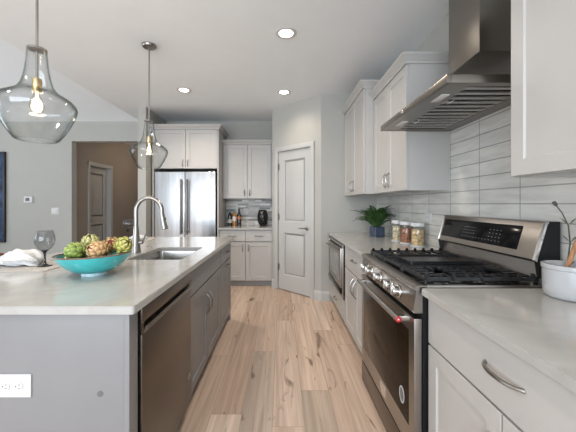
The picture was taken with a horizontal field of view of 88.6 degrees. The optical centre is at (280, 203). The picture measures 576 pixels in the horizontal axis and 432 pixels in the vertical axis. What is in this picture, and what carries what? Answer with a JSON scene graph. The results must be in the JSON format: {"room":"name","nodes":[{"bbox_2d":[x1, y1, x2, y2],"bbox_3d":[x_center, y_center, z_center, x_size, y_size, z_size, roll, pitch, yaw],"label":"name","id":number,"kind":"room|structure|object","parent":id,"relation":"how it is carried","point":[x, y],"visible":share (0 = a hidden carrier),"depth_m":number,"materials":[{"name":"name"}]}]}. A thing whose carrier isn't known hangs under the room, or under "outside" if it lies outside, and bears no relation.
{"room":"kitchen","nodes":[
{"label":"kitchen","id":0,"kind":"room"},
{"bbox_2d":[0,38,137,121],"bbox_3d":[-4.780,-2.026,1.000,4.640,1.195,8.600,0,0,0],"label":"vault","id":1,"kind":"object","parent":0,"point":[16,102],"visible":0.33,"depth_m":4.53,"materials":[{"name":"paint"}]},
{"bbox_2d":[77,143,137,242],"bbox_3d":[-3.810,-0.086,6.915,0.120,2.737,3.170,0,0,0],"label":"wall","id":2,"kind":"structure","parent":0,"point":[117,155],"depth_m":6.72,"materials":[{"name":"paint"}]},
{"bbox_2d":[91,167,105,241],"bbox_3d":[-3.822,0.257,6.140,0.095,2.028,0.680,0,0,0],"label":"door","id":3,"kind":"structure","parent":2,"relation":"in","point":[98,175],"depth_m":6.21,"materials":[{"name":"white paint"}]},
{"bbox_2d":[88,161,112,237],"bbox_3d":[-3.801,0.223,6.140,0.137,2.120,0.830,0,0,0],"label":"trim","id":4,"kind":"structure","parent":2,"relation":"attached to","point":[109,169],"depth_m":6.48,"materials":[{"name":"white paint"}]},
{"bbox_2d":[0,122,271,255],"bbox_3d":[-2.865,-0.086,5.261,8.270,2.737,0.138,0,0,0],"label":"wall","id":5,"kind":"structure","parent":0,"point":[43,169],"depth_m":5.20,"materials":[{"name":"paint"}]},
{"bbox_2d":[0,152,5,241],"bbox_3d":[-5.345,-0.122,5.180,1.010,1.590,0.040,0,0,0],"label":"framed picture","id":6,"kind":"object","parent":5,"relation":"attached to","point":[2,154],"visible":1,"depth_m":5.17,"materials":[{"name":"blue fabric"}]},
{"bbox_2d":[24,196,32,202],"bbox_3d":[-4.440,-0.077,5.186,0.150,0.110,0.026,0,0,0],"label":"thermostat","id":7,"kind":"object","parent":5,"relation":"attached to","point":[27,199],"visible":1,"depth_m":5.17,"materials":[{"name":"white plastic"}]},
{"bbox_2d":[51,208,58,213],"bbox_3d":[-3.980,0.123,5.195,0.130,0.115,0.010,0,0,0],"label":"light switch","id":8,"kind":"object","parent":5,"relation":"attached to","point":[53,210],"visible":1,"depth_m":5.19,"materials":[{"name":"white plastic"}]},
{"bbox_2d":[150,124,228,171],"bbox_3d":[-1.476,-0.885,4.854,1.120,0.677,0.691,0,0,0],"label":"upper cabinet","id":9,"kind":"object","parent":5,"relation":"attached to","point":[192,149],"visible":0.96,"depth_m":4.56,"materials":[{"name":"beige paint"}]},
{"bbox_2d":[222,140,271,198],"bbox_3d":[-0.550,-0.571,5.011,0.826,0.963,0.375,0,0,0],"label":"upper cabinet","id":10,"kind":"object","parent":5,"relation":"attached to","point":[247,164],"visible":0.98,"depth_m":4.88,"materials":[{"name":"beige paint"}]},
{"bbox_2d":[138,107,165,236],"bbox_3d":[-2.080,-0.086,4.805,0.120,2.737,0.790,0,0,0],"label":"wall","id":11,"kind":"structure","parent":0,"point":[144,158],"depth_m":4.41,"materials":[{"name":"paint"}]},
{"bbox_2d":[0,0,448,147],"bbox_3d":[-1.240,-1.514,2.650,5.260,0.120,11.700,0,0,0],"label":"ceiling","id":12,"kind":"structure","parent":0,"point":[233,62],"depth_m":2.72,"materials":[{"name":"paint"}]},
{"bbox_2d":[0,0,77,143],"bbox_3d":[-1.175,-0.879,1.420,0.326,1.150,0.326,0,0,0],"label":"pendant light","id":13,"kind":"object","parent":12,"relation":"hanging from","point":[36,81],"visible":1,"depth_m":1.42,"materials":[{"name":"clear glass"}]},
{"bbox_2d":[32,77,41,93],"bbox_3d":[-1.175,-0.572,1.420,0.040,0.070,0.040,0,0,0],"label":"bulb socket","id":14,"kind":"object","parent":13,"relation":"attached to","point":[36,81],"depth_m":1.41,"materials":[{"name":"gold metal"}]},
{"bbox_2d":[129,41,167,169],"bbox_3d":[-1.207,-0.886,2.700,0.326,1.134,0.326,0,0,0],"label":"pendant light","id":15,"kind":"object","parent":12,"relation":"hanging from","point":[149,46],"visible":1,"depth_m":2.69,"materials":[{"name":"clear glass"}]},
{"bbox_2d":[147,136,150,143],"bbox_3d":[-1.207,-0.587,2.700,0.040,0.070,0.040,0,0,0],"label":"bulb socket","id":16,"kind":"object","parent":15,"relation":"attached to","point":[148,137],"depth_m":2.68,"materials":[{"name":"gold metal"}]},
{"bbox_2d":[177,87,190,92],"bbox_3d":[-1.237,-1.452,3.760,0.180,0.011,0.180,0,0,0],"label":"recessed light","id":17,"kind":"object","parent":12,"relation":"in","point":[180,89],"visible":1,"depth_m":3.76,"materials":[{"name":"white plastic"}]},
{"bbox_2d":[277,89,290,94],"bbox_3d":[0.040,-1.452,3.830,0.180,0.011,0.180,0,0,0],"label":"recessed light","id":18,"kind":"object","parent":12,"relation":"in","point":[283,91],"visible":1,"depth_m":3.83,"materials":[{"name":"white plastic"}]},
{"bbox_2d":[275,27,296,38],"bbox_3d":[0.043,-1.452,2.510,0.180,0.011,0.180,0,0,0],"label":"recessed light","id":19,"kind":"object","parent":12,"relation":"in","point":[283,32],"visible":1,"depth_m":2.50,"materials":[{"name":"white plastic"}]},
{"bbox_2d":[176,285,385,431],"bbox_3d":[-2.797,1.284,2.924,8.505,0.002,14.758,0,0,0],"label":"floor","id":20,"kind":"structure","parent":0,"point":[283,360],"depth_m":2.25,"materials":[{"name":"brown wood"}]},
{"bbox_2d":[0,312,137,431],"bbox_3d":[-0.989,0.841,1.117,0.862,0.881,0.067,0,0,0],"label":"island end panel","id":21,"kind":"object","parent":20,"relation":"on","point":[83,369],"visible":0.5,"depth_m":1.08,"materials":[{"name":"grey paint"}]},
{"bbox_2d":[0,374,31,396],"bbox_3d":[-0.983,0.666,1.080,0.135,0.084,0.009,0,0,0],"label":"wall outlet","id":22,"kind":"object","parent":21,"relation":"attached to","point":[11,385],"visible":1,"depth_m":1.08,"materials":[{"name":"white plastic"}]},
{"bbox_2d":[1,382,9,390],"bbox_3d":[-1.007,0.666,1.078,0.033,0.033,0.004,0,0,0],"label":"receptacle","id":23,"kind":"object","parent":22,"relation":"attached to","point":[5,386],"depth_m":1.08,"materials":[{"name":"white plastic"}]},
{"bbox_2d":[14,382,22,390],"bbox_3d":[-0.959,0.666,1.078,0.033,0.033,0.004,0,0,0],"label":"receptacle","id":24,"kind":"object","parent":22,"relation":"attached to","point":[18,386],"depth_m":1.08,"materials":[{"name":"white plastic"}]},
{"bbox_2d":[152,129,163,236],"bbox_3d":[-1.977,0.065,4.880,0.020,2.437,0.639,0,0,0],"label":"panel","id":25,"kind":"object","parent":20,"relation":"on","point":[153,169],"visible":0.21,"depth_m":4.56,"materials":[{"name":"beige paint"}]},
{"bbox_2d":[138,272,190,431],"bbox_3d":[-0.848,0.846,1.480,0.624,0.870,0.631,0,0,0],"label":"dishwasher","id":26,"kind":"object","parent":20,"relation":"on","point":[164,324],"visible":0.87,"depth_m":1.41,"materials":[{"name":"silver metal"}]},
{"bbox_2d":[154,170,216,236],"bbox_3d":[-1.475,0.383,4.816,0.940,1.799,0.709,0,0,0],"label":"refrigerator","id":27,"kind":"object","parent":20,"relation":"on","point":[188,199],"visible":0.49,"depth_m":4.53,"materials":[{"name":"silver metal"}]},
{"bbox_2d":[191,250,219,393],"bbox_3d":[-0.851,0.841,2.263,0.654,0.882,0.925,0,0,0],"label":"base cabinet","id":28,"kind":"object","parent":20,"relation":"on","point":[205,278],"visible":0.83,"depth_m":2.16,"materials":[{"name":"grey paint"}]},
{"bbox_2d":[217,129,225,236],"bbox_3d":[-0.975,0.065,4.880,0.020,2.437,0.639,0,0,0],"label":"panel","id":29,"kind":"object","parent":20,"relation":"on","point":[221,203],"visible":0.64,"depth_m":4.71,"materials":[{"name":"beige paint"}]},
{"bbox_2d":[219,242,230,331],"bbox_3d":[-0.851,0.841,3.050,0.654,0.882,0.640,0,0,0],"label":"base cabinet","id":30,"kind":"object","parent":20,"relation":"on","point":[225,252],"visible":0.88,"depth_m":2.98,"materials":[{"name":"grey paint"}]},
{"bbox_2d":[0,237,233,314],"bbox_3d":[-1.114,0.384,2.192,1.172,0.030,2.265,0,0,0],"label":"countertop","id":31,"kind":"structure","parent":30,"relation":"on","point":[125,289],"depth_m":1.37,"materials":[{"name":"stone"}]},
{"bbox_2d":[0,261,59,271],"bbox_3d":[-1.495,0.366,1.745,0.410,0.004,0.290,0,0,0],"label":"placemat","id":32,"kind":"object","parent":31,"relation":"on","point":[3,268],"visible":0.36,"depth_m":1.67,"materials":[{"name":"beige fabric"}]},
{"bbox_2d":[0,249,43,265],"bbox_3d":[-1.562,0.315,1.752,0.268,0.097,0.185,0,0,0],"label":"napkin","id":33,"kind":"object","parent":32,"relation":"on","point":[17,257],"visible":0.99,"depth_m":1.71,"materials":[{"name":"white fabric"}]},
{"bbox_2d":[37,239,55,266],"bbox_3d":[-1.385,0.260,1.730,0.100,0.208,0.100,0,0,0],"label":"wine glass","id":34,"kind":"object","parent":32,"relation":"on","point":[44,264],"visible":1,"depth_m":1.72,"materials":[{"name":"glass"}]},
{"bbox_2d":[52,250,131,276],"bbox_3d":[-0.980,0.310,1.550,0.353,0.117,0.345,0,0,0],"label":"fruit bowl","id":35,"kind":"object","parent":31,"relation":"on","point":[92,266],"visible":0.81,"depth_m":1.44,"materials":[{"name":"teal ceramic"}]},
{"bbox_2d":[63,242,87,258],"bbox_3d":[-1.044,0.242,1.498,0.103,0.101,0.099,0,0,0],"label":"artichoke","id":36,"kind":"object","parent":35,"relation":"in","point":[74,250],"visible":0.85,"depth_m":1.47,"materials":[{"name":"green food"}]},
{"bbox_2d":[81,234,99,248],"bbox_3d":[-1.048,0.216,1.623,0.100,0.107,0.104,0,0,0],"label":"artichoke","id":37,"kind":"object","parent":35,"relation":"in","point":[88,239],"visible":0.59,"depth_m":1.59,"materials":[{"name":"food"}]},
{"bbox_2d":[85,241,107,257],"bbox_3d":[-0.927,0.235,1.488,0.102,0.097,0.103,0,0,0],"label":"artichoke","id":38,"kind":"object","parent":35,"relation":"in","point":[96,249],"visible":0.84,"depth_m":1.46,"materials":[{"name":"beige food"}]},
{"bbox_2d":[102,237,117,253],"bbox_3d":[-0.919,0.225,1.600,0.095,0.097,0.096,0,0,19],"label":"artichoke","id":39,"kind":"object","parent":35,"relation":"in","point":[109,241],"visible":0.51,"depth_m":1.57,"materials":[{"name":"brown food"}]},
{"bbox_2d":[113,236,133,253],"bbox_3d":[-0.825,0.214,1.551,0.098,0.093,0.099,0,0,0],"label":"artichoke","id":40,"kind":"object","parent":35,"relation":"in","point":[124,244],"visible":0.98,"depth_m":1.52,"materials":[{"name":"food"}]},
{"bbox_2d":[131,196,167,252],"bbox_3d":[-0.996,0.153,2.240,0.277,0.430,0.068,0,0,0],"label":"kitchen faucet","id":41,"kind":"object","parent":31,"relation":"on","point":[136,248],"visible":1,"depth_m":2.23,"materials":[{"name":"silver metal"}]},
{"bbox_2d":[137,251,195,259],"bbox_3d":[-0.848,0.497,2.235,0.405,0.195,0.600,0,0,0],"label":"sink","id":42,"kind":"object","parent":31,"relation":"in","point":[160,255],"visible":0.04,"depth_m":2.51,"materials":[{"name":"silver metal"}]},
{"bbox_3d":[-1.518,0.366,3.030,0.355,0.004,0.340,0,0,0],"label":"placemat","id":43,"kind":"object","parent":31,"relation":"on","visible":0},
{"bbox_2d":[129,235,147,239],"bbox_3d":[-1.454,0.337,2.987,0.192,0.052,0.119,0,0,0],"label":"napkin","id":44,"kind":"object","parent":43,"relation":"on","point":[141,236],"visible":0.31,"depth_m":2.96,"materials":[{"name":"white fabric"}]},
{"bbox_2d":[219,230,271,284],"bbox_3d":[-0.550,0.841,4.871,0.826,0.882,0.654,0,0,0],"label":"base cabinet","id":45,"kind":"object","parent":20,"relation":"on","point":[251,250],"visible":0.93,"depth_m":4.58,"materials":[{"name":"beige paint"}]},
{"bbox_2d":[219,225,271,229],"bbox_3d":[-0.549,0.384,4.870,0.827,0.030,0.641,0,0,0],"label":"countertop","id":46,"kind":"structure","parent":45,"relation":"on","point":[226,227],"depth_m":4.63,"materials":[{"name":"stone"}]},
{"bbox_2d":[228,209,231,225],"bbox_3d":[-0.862,0.226,4.990,0.072,0.285,0.073,0,0,0],"label":"wine bottle","id":47,"kind":"object","parent":46,"relation":"on","point":[229,214],"visible":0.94,"depth_m":4.96,"materials":[{"name":"black glass"}]},
{"bbox_2d":[232,209,236,225],"bbox_3d":[-0.782,0.226,4.955,0.072,0.285,0.073,0,0,0],"label":"wine bottle","id":48,"kind":"object","parent":46,"relation":"on","point":[234,216],"visible":0.99,"depth_m":4.93,"materials":[{"name":"brown glass"}]},
{"bbox_2d":[237,209,240,225],"bbox_3d":[-0.708,0.223,4.990,0.072,0.290,0.073,0,0,0],"label":"wine bottle","id":49,"kind":"object","parent":46,"relation":"on","point":[239,213],"visible":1,"depth_m":4.96,"materials":[{"name":"black glass"}]},
{"bbox_2d":[257,210,267,225],"bbox_3d":[-0.310,0.232,4.980,0.184,0.272,0.184,0,0,0],"label":"ceramic vase","id":50,"kind":"object","parent":46,"relation":"on","point":[262,216],"visible":1,"depth_m":4.92,"materials":[{"name":"black ceramic"}]},
{"bbox_2d":[330,280,344,321],"bbox_3d":[0.936,0.841,3.426,0.664,0.882,0.933,0,0,0],"label":"base cabinet","id":51,"kind":"object","parent":20,"relation":"on","point":[339,302],"visible":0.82,"depth_m":3.34,"materials":[{"name":"beige paint"}]},
{"bbox_2d":[326,236,345,298],"bbox_3d":[0.830,0.688,3.420,0.521,0.550,0.860,0,0,0],"label":"microwave oven","id":52,"kind":"object","parent":51,"relation":"in","point":[336,273],"visible":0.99,"depth_m":3.20,"materials":[{"name":"silver metal"}]},
{"bbox_2d":[328,232,436,255],"bbox_3d":[0.942,0.384,3.029,0.654,0.030,1.738,0,0,0],"label":"countertop","id":53,"kind":"structure","parent":51,"relation":"on","point":[361,243],"depth_m":2.83,"materials":[{"name":"stone"}]},
{"bbox_2d":[351,205,396,236],"bbox_3d":[1.030,0.190,3.374,0.445,0.357,0.669,0,0,0],"label":"potted fern","id":54,"kind":"object","parent":53,"relation":"on","point":[375,218],"visible":0.98,"depth_m":3.29,"materials":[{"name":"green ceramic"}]},
{"bbox_2d":[391,220,403,241],"bbox_3d":[1.155,0.264,2.920,0.116,0.209,0.116,0,0,0],"label":"glass canister","id":55,"kind":"object","parent":53,"relation":"on","point":[396,229],"visible":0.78,"depth_m":2.88,"materials":[{"name":"clear glass"}]},
{"bbox_2d":[400,221,412,244],"bbox_3d":[1.165,0.264,2.735,0.116,0.209,0.116,0,0,0],"label":"glass canister","id":56,"kind":"object","parent":53,"relation":"on","point":[405,232],"visible":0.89,"depth_m":2.70,"materials":[{"name":"clear glass"}]},
{"bbox_2d":[410,222,424,246],"bbox_3d":[1.185,0.264,2.560,0.116,0.209,0.116,0,0,0],"label":"glass canister","id":57,"kind":"object","parent":53,"relation":"on","point":[417,240],"visible":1,"depth_m":2.52,"materials":[{"name":"clear glass"}]},
{"bbox_2d":[345,246,364,352],"bbox_3d":[0.936,0.841,2.560,0.664,0.882,0.790,0,0,0],"label":"base cabinet","id":58,"kind":"object","parent":20,"relation":"on","point":[353,289],"visible":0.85,"depth_m":2.57,"materials":[{"name":"beige paint"}]},
{"bbox_2d":[357,215,559,431],"bbox_3d":[0.890,0.680,1.724,0.720,1.204,0.848,0,0,0],"label":"gas range","id":59,"kind":"object","parent":20,"relation":"on","point":[473,251],"visible":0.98,"depth_m":1.52,"materials":[{"name":"silver metal"}]},
{"bbox_2d":[373,255,533,284],"bbox_3d":[0.907,0.377,1.724,0.525,0.016,0.824,0,0,0],"label":"cooktop","id":60,"kind":"object","parent":59,"relation":"in","point":[386,262],"depth_m":1.40,"materials":[{"name":"black metal"}]},
{"bbox_2d":[428,299,575,431],"bbox_3d":[0.936,0.841,0.857,0.664,0.882,0.863,0,0,0],"label":"base cabinet","id":61,"kind":"object","parent":20,"relation":"on","point":[475,384],"visible":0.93,"depth_m":0.94,"materials":[{"name":"beige paint"}]},
{"bbox_2d":[422,288,575,393],"bbox_3d":[0.942,0.384,0.346,0.654,0.030,1.892,0,0,0],"label":"countertop","id":62,"kind":"structure","parent":61,"relation":"on","point":[538,328],"depth_m":0.93,"materials":[{"name":"stone"}]},
{"bbox_2d":[540,260,575,302],"bbox_3d":[1.138,0.302,1.160,0.178,0.132,0.178,0,0,0],"label":"utensil crock","id":63,"kind":"object","parent":62,"relation":"on","point":[558,280],"visible":0.98,"depth_m":1.13,"materials":[{"name":"white ceramic"}]},
{"bbox_2d":[551,201,575,264],"bbox_3d":[1.149,0.170,1.198,0.110,0.365,0.030,0,0,0],"label":"sprig","id":64,"kind":"object","parent":63,"relation":"in","point":[554,203],"visible":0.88,"depth_m":1.20,"materials":[{"name":"brown plant"}]},
{"bbox_2d":[565,238,575,266],"bbox_3d":[1.136,0.196,1.149,0.119,0.317,0.058,0,0,0],"label":"wooden spoon","id":65,"kind":"object","parent":63,"relation":"in","point":[573,250],"visible":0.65,"depth_m":1.15,"materials":[{"name":"brown wood"}]},
{"bbox_2d":[272,94,320,290],"bbox_3d":[0.236,-0.086,4.264,0.929,2.737,0.110,0,0,44],"label":"wall","id":66,"kind":"structure","parent":0,"point":[298,122],"depth_m":4.11,"materials":[{"name":"paint"}]},
{"bbox_2d":[278,147,309,296],"bbox_3d":[0.175,0.247,4.241,0.629,2.048,0.091,0,0,44],"label":"door","id":67,"kind":"structure","parent":66,"relation":"in","point":[294,165],"depth_m":4.24,"materials":[{"name":"white paint"}]},
{"bbox_2d":[275,141,313,298],"bbox_3d":[0.176,0.216,4.234,0.753,2.134,0.019,0,0,44],"label":"trim","id":68,"kind":"structure","parent":66,"relation":"attached to","point":[310,144],"depth_m":4.00,"materials":[{"name":"white paint"}]},
{"bbox_2d":[321,94,376,300],"bbox_3d":[0.900,-0.086,3.960,0.740,2.737,0.120,0,0,0],"label":"wall","id":69,"kind":"structure","parent":0,"point":[337,215],"depth_m":3.90,"materials":[{"name":"paint"}]},
{"bbox_2d":[314,289,329,300],"bbox_3d":[0.536,1.217,3.911,0.213,0.132,0.057,0,0,22],"label":"baseboard","id":70,"kind":"structure","parent":69,"relation":"attached to","point":[318,295],"depth_m":3.89,"materials":[{"name":"white paint"}]},
{"bbox_2d":[370,226,384,236],"bbox_3d":[1.095,0.313,3.360,0.124,0.110,0.124,0,0,-14],"label":"pot","id":71,"kind":"object","parent":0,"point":[375,231],"depth_m":3.30,"materials":[{"name":"blue ceramic"}]},
{"bbox_2d":[377,12,575,261],"bbox_3d":[1.326,-0.086,1.060,0.128,2.737,8.520,0,0,0],"label":"wall","id":72,"kind":"structure","parent":0,"point":[482,184],"depth_m":1.84,"materials":[{"name":"white tile"}]},
{"bbox_2d":[341,80,387,195],"bbox_3d":[1.030,-0.672,3.420,0.479,1.140,0.951,0,0,0],"label":"upper cabinet","id":73,"kind":"object","parent":72,"relation":"attached to","point":[359,119],"visible":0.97,"depth_m":3.17,"materials":[{"name":"beige paint"}]},
{"bbox_2d":[369,52,449,193],"bbox_3d":[1.081,-0.610,2.575,0.379,1.015,0.827,0,0,0],"label":"upper cabinet","id":74,"kind":"object","parent":72,"relation":"attached to","point":[404,161],"visible":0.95,"depth_m":2.21,"materials":[{"name":"beige paint"}]},
{"bbox_2d":[425,213,431,222],"bbox_3d":[1.257,0.118,2.520,0.009,0.075,0.115,0,0,0],"label":"wall outlet","id":75,"kind":"object","parent":72,"relation":"attached to","point":[428,217],"visible":1,"depth_m":2.51,"materials":[{"name":"white plastic"}]},
{"bbox_2d":[381,0,510,130],"bbox_3d":[0.994,-0.992,1.742,0.528,0.921,0.875,0,0,0],"label":"range hood","id":76,"kind":"object","parent":72,"relation":"attached to","point":[477,85],"visible":0.93,"depth_m":1.57,"materials":[{"name":"silver metal"}]},
{"bbox_2d":[411,90,510,123],"bbox_3d":[1.020,-0.563,1.742,0.320,0.004,0.775,0,0,0],"label":"filter","id":77,"kind":"object","parent":76,"relation":"on","point":[414,120],"depth_m":1.73,"materials":[{"name":"silver metal"}]},
{"bbox_2d":[511,0,575,176],"bbox_3d":[1.081,-0.608,0.807,0.379,0.998,0.894,0,0,0],"label":"upper cabinet","id":78,"kind":"object","parent":72,"relation":"attached to","point":[543,32],"visible":1,"depth_m":1.06,"materials":[{"name":"beige paint"}]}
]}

